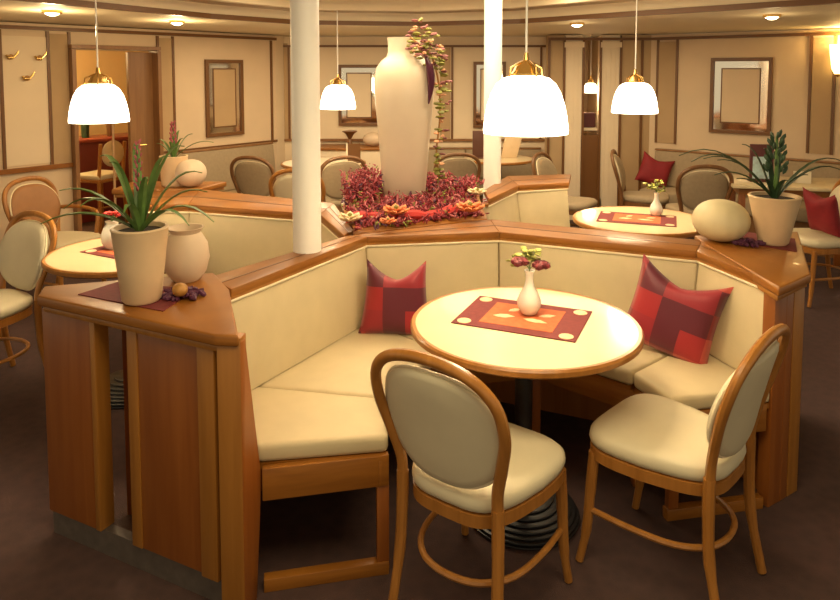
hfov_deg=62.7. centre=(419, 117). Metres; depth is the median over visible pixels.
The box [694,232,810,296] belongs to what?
countertop
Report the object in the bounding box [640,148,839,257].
bench
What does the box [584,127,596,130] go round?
shelf board
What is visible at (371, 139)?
stone ornament
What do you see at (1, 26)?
trim
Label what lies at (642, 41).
trim
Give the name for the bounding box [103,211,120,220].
bunch
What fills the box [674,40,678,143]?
trim
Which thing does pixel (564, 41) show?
trim
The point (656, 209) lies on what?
bud vase
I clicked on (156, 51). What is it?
door frame
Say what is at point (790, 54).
wall
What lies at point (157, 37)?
trim
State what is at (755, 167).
menu stand
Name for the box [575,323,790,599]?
dining chair
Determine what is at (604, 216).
mat
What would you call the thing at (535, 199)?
bench
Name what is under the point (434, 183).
dried leaves
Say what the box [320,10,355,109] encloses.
pendant lamp
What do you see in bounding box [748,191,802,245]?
flower pot
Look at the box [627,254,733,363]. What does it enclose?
throw pillow
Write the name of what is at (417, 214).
garland
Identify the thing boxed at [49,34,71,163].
trim
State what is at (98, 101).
pendant lamp
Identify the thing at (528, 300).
bud vase
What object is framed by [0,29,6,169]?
trim
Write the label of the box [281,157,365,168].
round table
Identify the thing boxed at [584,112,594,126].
storage box
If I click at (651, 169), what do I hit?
throw pillow
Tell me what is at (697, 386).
seat cushion
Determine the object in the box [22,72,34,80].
bird ornament
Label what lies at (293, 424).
seat cushion
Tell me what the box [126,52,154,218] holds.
door
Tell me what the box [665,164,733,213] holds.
dining chair
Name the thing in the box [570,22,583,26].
recessed light
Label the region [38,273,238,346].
countertop
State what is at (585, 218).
round table
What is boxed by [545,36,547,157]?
wall
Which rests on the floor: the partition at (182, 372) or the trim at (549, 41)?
the partition at (182, 372)
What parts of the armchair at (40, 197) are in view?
armrest, frame, backrest, leg, seat, armrest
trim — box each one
[0,25,276,39]
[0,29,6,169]
[0,162,72,174]
[11,0,839,25]
[45,31,53,164]
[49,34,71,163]
[67,32,72,161]
[156,36,158,46]
[159,38,173,150]
[164,139,277,153]
[171,36,175,134]
[270,41,273,139]
[275,36,284,178]
[283,43,288,138]
[283,45,545,46]
[284,139,544,140]
[287,47,290,138]
[440,48,449,138]
[451,47,452,138]
[539,47,541,138]
[547,40,550,154]
[548,38,650,39]
[562,40,565,173]
[580,40,584,196]
[597,40,602,206]
[617,40,622,205]
[638,40,643,190]
[651,32,839,39]
[655,40,659,142]
[657,41,675,143]
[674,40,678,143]
[806,36,812,152]
[809,37,833,154]
[830,35,837,154]
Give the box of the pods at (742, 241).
[732,237,765,247]
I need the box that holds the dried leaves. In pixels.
[341,168,482,229]
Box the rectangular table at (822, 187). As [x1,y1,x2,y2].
[725,175,839,265]
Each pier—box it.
[546,35,564,174]
[564,35,584,219]
[597,35,621,206]
[619,35,650,205]
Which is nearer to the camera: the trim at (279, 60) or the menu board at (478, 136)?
the menu board at (478, 136)
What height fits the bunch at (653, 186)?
0.189 m
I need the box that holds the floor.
[0,215,839,599]
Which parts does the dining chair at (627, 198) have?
frame, backrest, leg, seat, seat frame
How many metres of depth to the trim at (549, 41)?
7.77 m
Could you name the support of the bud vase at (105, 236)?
on the mat at (102, 251)
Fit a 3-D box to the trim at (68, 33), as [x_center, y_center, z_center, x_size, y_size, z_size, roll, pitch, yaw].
[-3.082,-0.180,6.091,0.018,1.150,0.024,3,5,38]
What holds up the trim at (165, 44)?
attached to the wall at (190, 53)
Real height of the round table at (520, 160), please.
0.761 m
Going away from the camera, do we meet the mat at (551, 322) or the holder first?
the mat at (551, 322)
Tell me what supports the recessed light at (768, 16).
in the ceiling at (814, 17)
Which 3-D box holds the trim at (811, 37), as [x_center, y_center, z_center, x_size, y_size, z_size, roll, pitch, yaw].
[3.818,-0.228,6.766,0.024,1.150,0.018,3,5,41]
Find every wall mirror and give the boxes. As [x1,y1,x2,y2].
[204,59,244,137]
[338,65,377,125]
[473,62,505,127]
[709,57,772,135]
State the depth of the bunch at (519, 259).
2.68 m
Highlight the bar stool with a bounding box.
[80,140,127,233]
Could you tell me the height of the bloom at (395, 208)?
0.054 m
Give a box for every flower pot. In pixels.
[109,221,168,305]
[159,154,187,186]
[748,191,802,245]
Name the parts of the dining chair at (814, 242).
leg, seat, seat frame, leg, backrest, frame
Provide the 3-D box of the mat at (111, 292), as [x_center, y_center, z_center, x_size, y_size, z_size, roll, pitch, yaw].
[-1.001,0.636,2.506,0.411,0.002,0.224,2,4,25]
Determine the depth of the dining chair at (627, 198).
6.74 m
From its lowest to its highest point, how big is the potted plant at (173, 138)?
0.282 m
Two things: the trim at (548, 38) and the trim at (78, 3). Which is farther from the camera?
the trim at (548, 38)
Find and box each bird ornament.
[5,50,18,59]
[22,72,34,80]
[34,52,46,60]
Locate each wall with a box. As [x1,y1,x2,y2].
[0,22,276,242]
[76,50,144,135]
[284,37,545,174]
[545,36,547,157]
[584,37,597,132]
[648,29,839,184]
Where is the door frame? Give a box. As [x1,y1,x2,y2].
[69,44,163,230]
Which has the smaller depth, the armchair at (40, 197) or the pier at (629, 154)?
the armchair at (40, 197)
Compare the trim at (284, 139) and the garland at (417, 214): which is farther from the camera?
the trim at (284, 139)
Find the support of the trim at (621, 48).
attached to the pier at (610, 49)
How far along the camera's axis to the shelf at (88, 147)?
7.84 m
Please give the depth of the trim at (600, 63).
7.83 m
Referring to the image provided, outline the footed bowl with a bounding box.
[342,130,356,145]
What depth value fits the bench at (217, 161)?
7.29 m
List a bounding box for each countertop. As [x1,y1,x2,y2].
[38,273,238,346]
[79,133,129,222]
[112,181,225,216]
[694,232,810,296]
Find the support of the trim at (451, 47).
attached to the wall at (463, 57)
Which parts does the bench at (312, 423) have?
cap rail, cap moulding, backrest, rail, leg, cap rail, backrest, cap moulding, panel, leg, panel, cap rail, cap moulding, backrest, leg, leg, rail, cap rail, cap moulding, backrest, panel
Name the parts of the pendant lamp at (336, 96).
cord, lamp shade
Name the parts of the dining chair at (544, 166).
frame, backrest, seat, seat frame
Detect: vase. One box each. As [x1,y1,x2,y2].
[100,220,118,248]
[165,223,209,282]
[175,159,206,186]
[374,37,433,201]
[517,269,540,315]
[649,192,662,215]
[692,199,750,241]
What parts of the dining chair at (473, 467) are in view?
leg, frame, backrest, leg, seat frame, seat, leg, leg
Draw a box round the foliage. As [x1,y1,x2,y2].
[341,166,480,226]
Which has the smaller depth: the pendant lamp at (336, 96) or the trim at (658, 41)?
the pendant lamp at (336, 96)
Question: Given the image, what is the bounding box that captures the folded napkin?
[793,171,810,183]
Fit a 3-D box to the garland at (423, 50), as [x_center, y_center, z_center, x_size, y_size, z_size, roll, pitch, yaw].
[0.055,-0.101,4.154,0.305,0.993,0.173,-2,4,-22]
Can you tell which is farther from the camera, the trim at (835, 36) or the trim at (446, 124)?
the trim at (446, 124)
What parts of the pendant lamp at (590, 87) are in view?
lamp shade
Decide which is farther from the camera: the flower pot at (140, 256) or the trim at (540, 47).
the trim at (540, 47)
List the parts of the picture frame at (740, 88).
panel, frame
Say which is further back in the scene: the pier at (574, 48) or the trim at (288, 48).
the trim at (288, 48)
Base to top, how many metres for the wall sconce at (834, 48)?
0.310 m
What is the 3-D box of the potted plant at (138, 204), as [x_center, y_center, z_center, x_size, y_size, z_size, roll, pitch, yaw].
[-0.990,0.239,2.416,0.581,0.340,0.348,0,4,0]
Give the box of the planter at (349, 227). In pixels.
[326,188,487,234]
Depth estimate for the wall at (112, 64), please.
9.01 m
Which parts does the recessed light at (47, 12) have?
bulb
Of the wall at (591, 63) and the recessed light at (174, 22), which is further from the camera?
the wall at (591, 63)
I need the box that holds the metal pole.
[110,80,116,217]
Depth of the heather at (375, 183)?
4.11 m
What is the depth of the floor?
2.58 m
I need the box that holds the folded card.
[501,136,521,157]
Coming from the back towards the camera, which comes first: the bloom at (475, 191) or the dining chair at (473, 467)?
the bloom at (475, 191)
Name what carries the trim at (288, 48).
attached to the wall at (463, 57)
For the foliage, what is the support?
on the planter at (349, 227)
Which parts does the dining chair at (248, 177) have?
backrest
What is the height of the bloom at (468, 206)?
0.058 m
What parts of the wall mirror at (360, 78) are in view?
panel, frame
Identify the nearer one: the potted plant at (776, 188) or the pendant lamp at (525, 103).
the pendant lamp at (525, 103)
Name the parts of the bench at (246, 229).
cap moulding, backrest, cap rail, cap moulding, backrest, cap rail, backrest, cap moulding, cap rail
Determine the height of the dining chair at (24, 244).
0.919 m
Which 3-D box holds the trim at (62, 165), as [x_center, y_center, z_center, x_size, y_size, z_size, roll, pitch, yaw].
[-3.913,0.489,5.048,0.030,0.040,2.754,3,5,38]
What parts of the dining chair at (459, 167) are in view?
backrest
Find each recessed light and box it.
[42,10,61,15]
[169,20,184,24]
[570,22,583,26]
[762,14,781,19]
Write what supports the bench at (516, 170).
on the floor
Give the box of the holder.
[346,143,360,162]
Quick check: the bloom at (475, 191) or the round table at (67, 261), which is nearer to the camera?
the round table at (67, 261)
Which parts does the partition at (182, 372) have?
panel, panel, moulding, panel, post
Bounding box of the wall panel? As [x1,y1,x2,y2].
[1,35,50,166]
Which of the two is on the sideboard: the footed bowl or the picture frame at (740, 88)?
the footed bowl
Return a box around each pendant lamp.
[68,0,129,123]
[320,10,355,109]
[483,0,568,136]
[584,35,597,92]
[611,0,657,113]
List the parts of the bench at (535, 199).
cap rail, cap moulding, backrest, cap rail, cap moulding, backrest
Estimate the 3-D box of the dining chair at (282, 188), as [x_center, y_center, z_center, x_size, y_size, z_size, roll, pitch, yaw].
[-0.987,0.848,5.894,0.475,0.919,0.567,0,4,6]
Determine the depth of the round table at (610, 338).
2.49 m
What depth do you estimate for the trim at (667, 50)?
7.68 m
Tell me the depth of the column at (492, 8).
4.90 m
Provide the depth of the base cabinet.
7.88 m
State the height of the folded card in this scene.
0.260 m
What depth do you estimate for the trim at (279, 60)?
8.07 m
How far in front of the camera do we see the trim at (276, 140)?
7.39 m
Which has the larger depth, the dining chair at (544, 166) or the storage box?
the storage box
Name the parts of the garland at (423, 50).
stem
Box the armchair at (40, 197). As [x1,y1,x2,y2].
[2,176,106,290]
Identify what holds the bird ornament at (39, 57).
attached to the wall at (190, 53)
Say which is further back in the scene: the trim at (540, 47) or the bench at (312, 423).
the trim at (540, 47)
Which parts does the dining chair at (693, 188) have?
seat, backrest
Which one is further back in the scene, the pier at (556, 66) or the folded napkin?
the pier at (556, 66)
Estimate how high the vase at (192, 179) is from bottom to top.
0.188 m
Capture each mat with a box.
[78,282,182,311]
[80,246,114,258]
[451,296,591,342]
[596,211,676,226]
[731,232,796,251]
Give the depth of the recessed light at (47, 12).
4.63 m
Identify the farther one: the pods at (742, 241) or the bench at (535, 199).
the bench at (535, 199)
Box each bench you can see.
[148,189,351,276]
[180,142,275,193]
[216,219,786,599]
[427,147,540,202]
[481,174,570,226]
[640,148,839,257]
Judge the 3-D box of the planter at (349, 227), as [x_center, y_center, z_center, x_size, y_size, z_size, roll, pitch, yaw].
[-0.064,0.967,4.315,0.963,0.908,1.660,0,4,0]
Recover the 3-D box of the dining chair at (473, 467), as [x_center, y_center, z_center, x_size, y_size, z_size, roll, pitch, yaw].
[0.176,1.107,2.192,0.475,0.919,0.567,3,5,36]
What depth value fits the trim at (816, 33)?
7.08 m
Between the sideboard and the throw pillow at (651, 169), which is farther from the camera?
the sideboard
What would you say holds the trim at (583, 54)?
attached to the pier at (574, 48)
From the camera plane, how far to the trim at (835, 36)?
6.63 m
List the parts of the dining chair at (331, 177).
seat, backrest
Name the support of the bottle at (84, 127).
on the shelf at (88, 147)
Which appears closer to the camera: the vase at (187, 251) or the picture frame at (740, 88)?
the vase at (187, 251)
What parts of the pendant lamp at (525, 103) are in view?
lamp shade, cord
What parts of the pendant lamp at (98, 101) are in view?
cord, lamp shade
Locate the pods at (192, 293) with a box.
[160,285,206,301]
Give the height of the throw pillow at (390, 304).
0.346 m
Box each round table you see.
[41,233,169,408]
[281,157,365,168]
[410,286,643,549]
[464,155,531,179]
[573,206,699,237]
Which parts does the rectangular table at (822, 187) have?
leg, leg, leg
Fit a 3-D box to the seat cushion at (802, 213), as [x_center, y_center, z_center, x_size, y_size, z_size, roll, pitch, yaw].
[3.661,0.889,6.628,1.004,0.138,0.480,3,5,41]
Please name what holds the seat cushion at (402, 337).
on the bench at (312, 423)
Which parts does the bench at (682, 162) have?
backrest, cap rail, backrest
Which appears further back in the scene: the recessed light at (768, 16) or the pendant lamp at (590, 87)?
the pendant lamp at (590, 87)
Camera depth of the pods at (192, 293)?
2.44 m
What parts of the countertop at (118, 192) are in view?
moulding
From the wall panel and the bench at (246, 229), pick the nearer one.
the bench at (246, 229)
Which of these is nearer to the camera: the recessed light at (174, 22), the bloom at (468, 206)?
the bloom at (468, 206)
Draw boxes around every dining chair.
[0,210,56,366]
[230,156,275,195]
[268,168,325,201]
[321,156,366,210]
[370,348,572,599]
[433,152,480,184]
[531,152,597,228]
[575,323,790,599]
[610,149,669,208]
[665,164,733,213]
[792,179,839,307]
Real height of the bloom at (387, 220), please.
0.033 m
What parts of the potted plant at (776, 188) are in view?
stem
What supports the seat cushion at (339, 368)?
on the bench at (312, 423)
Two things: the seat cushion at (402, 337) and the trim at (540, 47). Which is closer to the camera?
the seat cushion at (402, 337)
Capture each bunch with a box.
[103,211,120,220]
[506,246,550,270]
[642,179,665,192]
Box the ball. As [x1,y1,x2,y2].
[172,283,187,296]
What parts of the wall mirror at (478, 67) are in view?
frame, panel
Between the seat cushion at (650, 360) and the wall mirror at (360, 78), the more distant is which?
the wall mirror at (360, 78)
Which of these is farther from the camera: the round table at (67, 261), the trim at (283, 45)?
the trim at (283, 45)
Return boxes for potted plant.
[40,139,213,230]
[156,120,213,156]
[679,129,839,198]
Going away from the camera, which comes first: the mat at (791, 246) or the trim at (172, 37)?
the mat at (791, 246)
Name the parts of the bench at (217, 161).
cap rail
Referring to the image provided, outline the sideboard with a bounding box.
[320,144,380,212]
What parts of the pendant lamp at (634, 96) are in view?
lamp shade, cord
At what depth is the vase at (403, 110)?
4.16 m
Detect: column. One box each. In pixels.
[290,0,320,253]
[483,0,501,201]
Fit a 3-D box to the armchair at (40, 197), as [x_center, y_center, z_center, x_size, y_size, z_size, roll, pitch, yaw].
[-2.696,0.903,5.108,0.567,0.919,0.533,1,4,19]
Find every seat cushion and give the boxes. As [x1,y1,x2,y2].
[251,387,387,461]
[258,328,430,397]
[399,334,415,341]
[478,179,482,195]
[597,344,668,384]
[634,354,768,409]
[640,186,747,202]
[745,197,807,222]
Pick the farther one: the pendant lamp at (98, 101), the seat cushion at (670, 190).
the seat cushion at (670, 190)
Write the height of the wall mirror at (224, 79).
0.813 m
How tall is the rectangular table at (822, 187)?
0.760 m
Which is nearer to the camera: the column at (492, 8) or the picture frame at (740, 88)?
the column at (492, 8)
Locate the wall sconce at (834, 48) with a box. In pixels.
[829,44,839,76]
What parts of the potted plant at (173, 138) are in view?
stem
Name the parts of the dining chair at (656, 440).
leg, leg, seat, seat frame, leg, backrest, frame, leg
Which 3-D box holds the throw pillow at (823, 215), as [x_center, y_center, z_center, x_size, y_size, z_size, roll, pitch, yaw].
[2.978,0.698,5.103,0.146,0.331,0.340,-1,4,-7]
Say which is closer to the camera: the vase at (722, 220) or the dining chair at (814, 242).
the vase at (722, 220)
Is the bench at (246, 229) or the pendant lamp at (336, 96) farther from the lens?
the pendant lamp at (336, 96)
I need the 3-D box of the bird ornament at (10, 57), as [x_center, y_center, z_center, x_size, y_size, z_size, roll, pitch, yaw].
[-3.354,-0.518,5.678,0.028,0.079,0.106,4,5,41]
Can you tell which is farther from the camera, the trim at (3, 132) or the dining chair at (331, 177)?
the dining chair at (331, 177)
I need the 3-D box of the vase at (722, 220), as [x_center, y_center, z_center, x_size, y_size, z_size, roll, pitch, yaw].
[1.429,0.484,3.276,0.259,0.193,0.255,0,4,0]
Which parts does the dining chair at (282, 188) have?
backrest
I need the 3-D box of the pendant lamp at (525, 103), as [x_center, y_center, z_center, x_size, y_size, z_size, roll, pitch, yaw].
[0.396,-0.376,2.557,0.317,0.866,0.317,0,4,0]
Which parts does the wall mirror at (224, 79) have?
frame, panel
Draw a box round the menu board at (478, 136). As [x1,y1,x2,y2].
[472,131,483,158]
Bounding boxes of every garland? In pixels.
[345,205,474,222]
[405,17,451,180]
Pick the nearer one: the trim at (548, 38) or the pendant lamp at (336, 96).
the pendant lamp at (336, 96)
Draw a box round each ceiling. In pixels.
[0,0,839,37]
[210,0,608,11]
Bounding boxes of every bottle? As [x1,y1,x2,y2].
[81,124,88,137]
[106,123,111,135]
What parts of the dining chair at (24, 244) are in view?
leg, seat, seat frame, backrest, frame, leg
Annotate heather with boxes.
[339,163,488,224]
[340,167,488,231]
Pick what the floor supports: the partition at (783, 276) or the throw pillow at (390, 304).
the partition at (783, 276)
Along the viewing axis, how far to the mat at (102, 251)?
3.62 m
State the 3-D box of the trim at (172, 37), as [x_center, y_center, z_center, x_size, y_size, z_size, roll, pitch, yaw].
[-2.460,-0.237,6.897,0.018,1.150,0.024,3,5,38]
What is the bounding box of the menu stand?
[747,144,773,181]
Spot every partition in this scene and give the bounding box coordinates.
[38,273,245,599]
[694,232,810,506]
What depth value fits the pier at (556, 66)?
7.81 m
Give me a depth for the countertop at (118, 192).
4.80 m
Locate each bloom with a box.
[338,211,362,221]
[379,216,396,223]
[383,203,409,214]
[456,200,484,211]
[468,187,486,194]
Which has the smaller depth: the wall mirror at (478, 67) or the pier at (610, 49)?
the pier at (610, 49)
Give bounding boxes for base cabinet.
[580,133,600,204]
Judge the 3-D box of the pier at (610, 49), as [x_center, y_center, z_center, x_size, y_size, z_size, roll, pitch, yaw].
[2.153,0.113,7.912,0.236,2.110,0.185,0,4,0]
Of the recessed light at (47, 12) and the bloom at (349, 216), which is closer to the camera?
the bloom at (349, 216)
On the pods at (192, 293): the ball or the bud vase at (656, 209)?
the ball
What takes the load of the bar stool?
on the floor
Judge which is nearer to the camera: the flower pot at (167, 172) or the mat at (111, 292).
the mat at (111, 292)
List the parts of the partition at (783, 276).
post, moulding, post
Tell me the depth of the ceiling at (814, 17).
5.78 m
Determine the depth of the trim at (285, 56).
8.18 m
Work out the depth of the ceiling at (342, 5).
5.52 m
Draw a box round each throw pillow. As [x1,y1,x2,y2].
[358,259,426,334]
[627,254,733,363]
[635,151,674,187]
[803,187,839,237]
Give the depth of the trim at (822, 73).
6.70 m
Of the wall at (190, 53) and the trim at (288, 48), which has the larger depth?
the trim at (288, 48)
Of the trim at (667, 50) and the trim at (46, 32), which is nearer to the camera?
the trim at (46, 32)
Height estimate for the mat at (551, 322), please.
0.004 m
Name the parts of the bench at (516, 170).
backrest, cap rail, backrest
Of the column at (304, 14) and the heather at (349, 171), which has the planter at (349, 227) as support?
the heather at (349, 171)
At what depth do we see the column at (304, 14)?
3.03 m
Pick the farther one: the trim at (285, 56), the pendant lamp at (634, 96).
the trim at (285, 56)
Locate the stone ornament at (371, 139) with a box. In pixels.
[363,132,378,145]
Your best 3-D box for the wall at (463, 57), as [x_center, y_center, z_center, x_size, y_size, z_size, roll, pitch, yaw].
[-0.049,0.088,8.280,3.124,2.110,0.120,0,4,0]
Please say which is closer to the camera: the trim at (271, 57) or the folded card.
the folded card
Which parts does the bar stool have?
seat, seat frame, leg, leg, backrest, leg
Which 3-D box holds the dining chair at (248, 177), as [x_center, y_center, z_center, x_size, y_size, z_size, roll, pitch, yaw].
[-1.511,0.791,6.715,0.475,0.919,0.567,1,4,17]

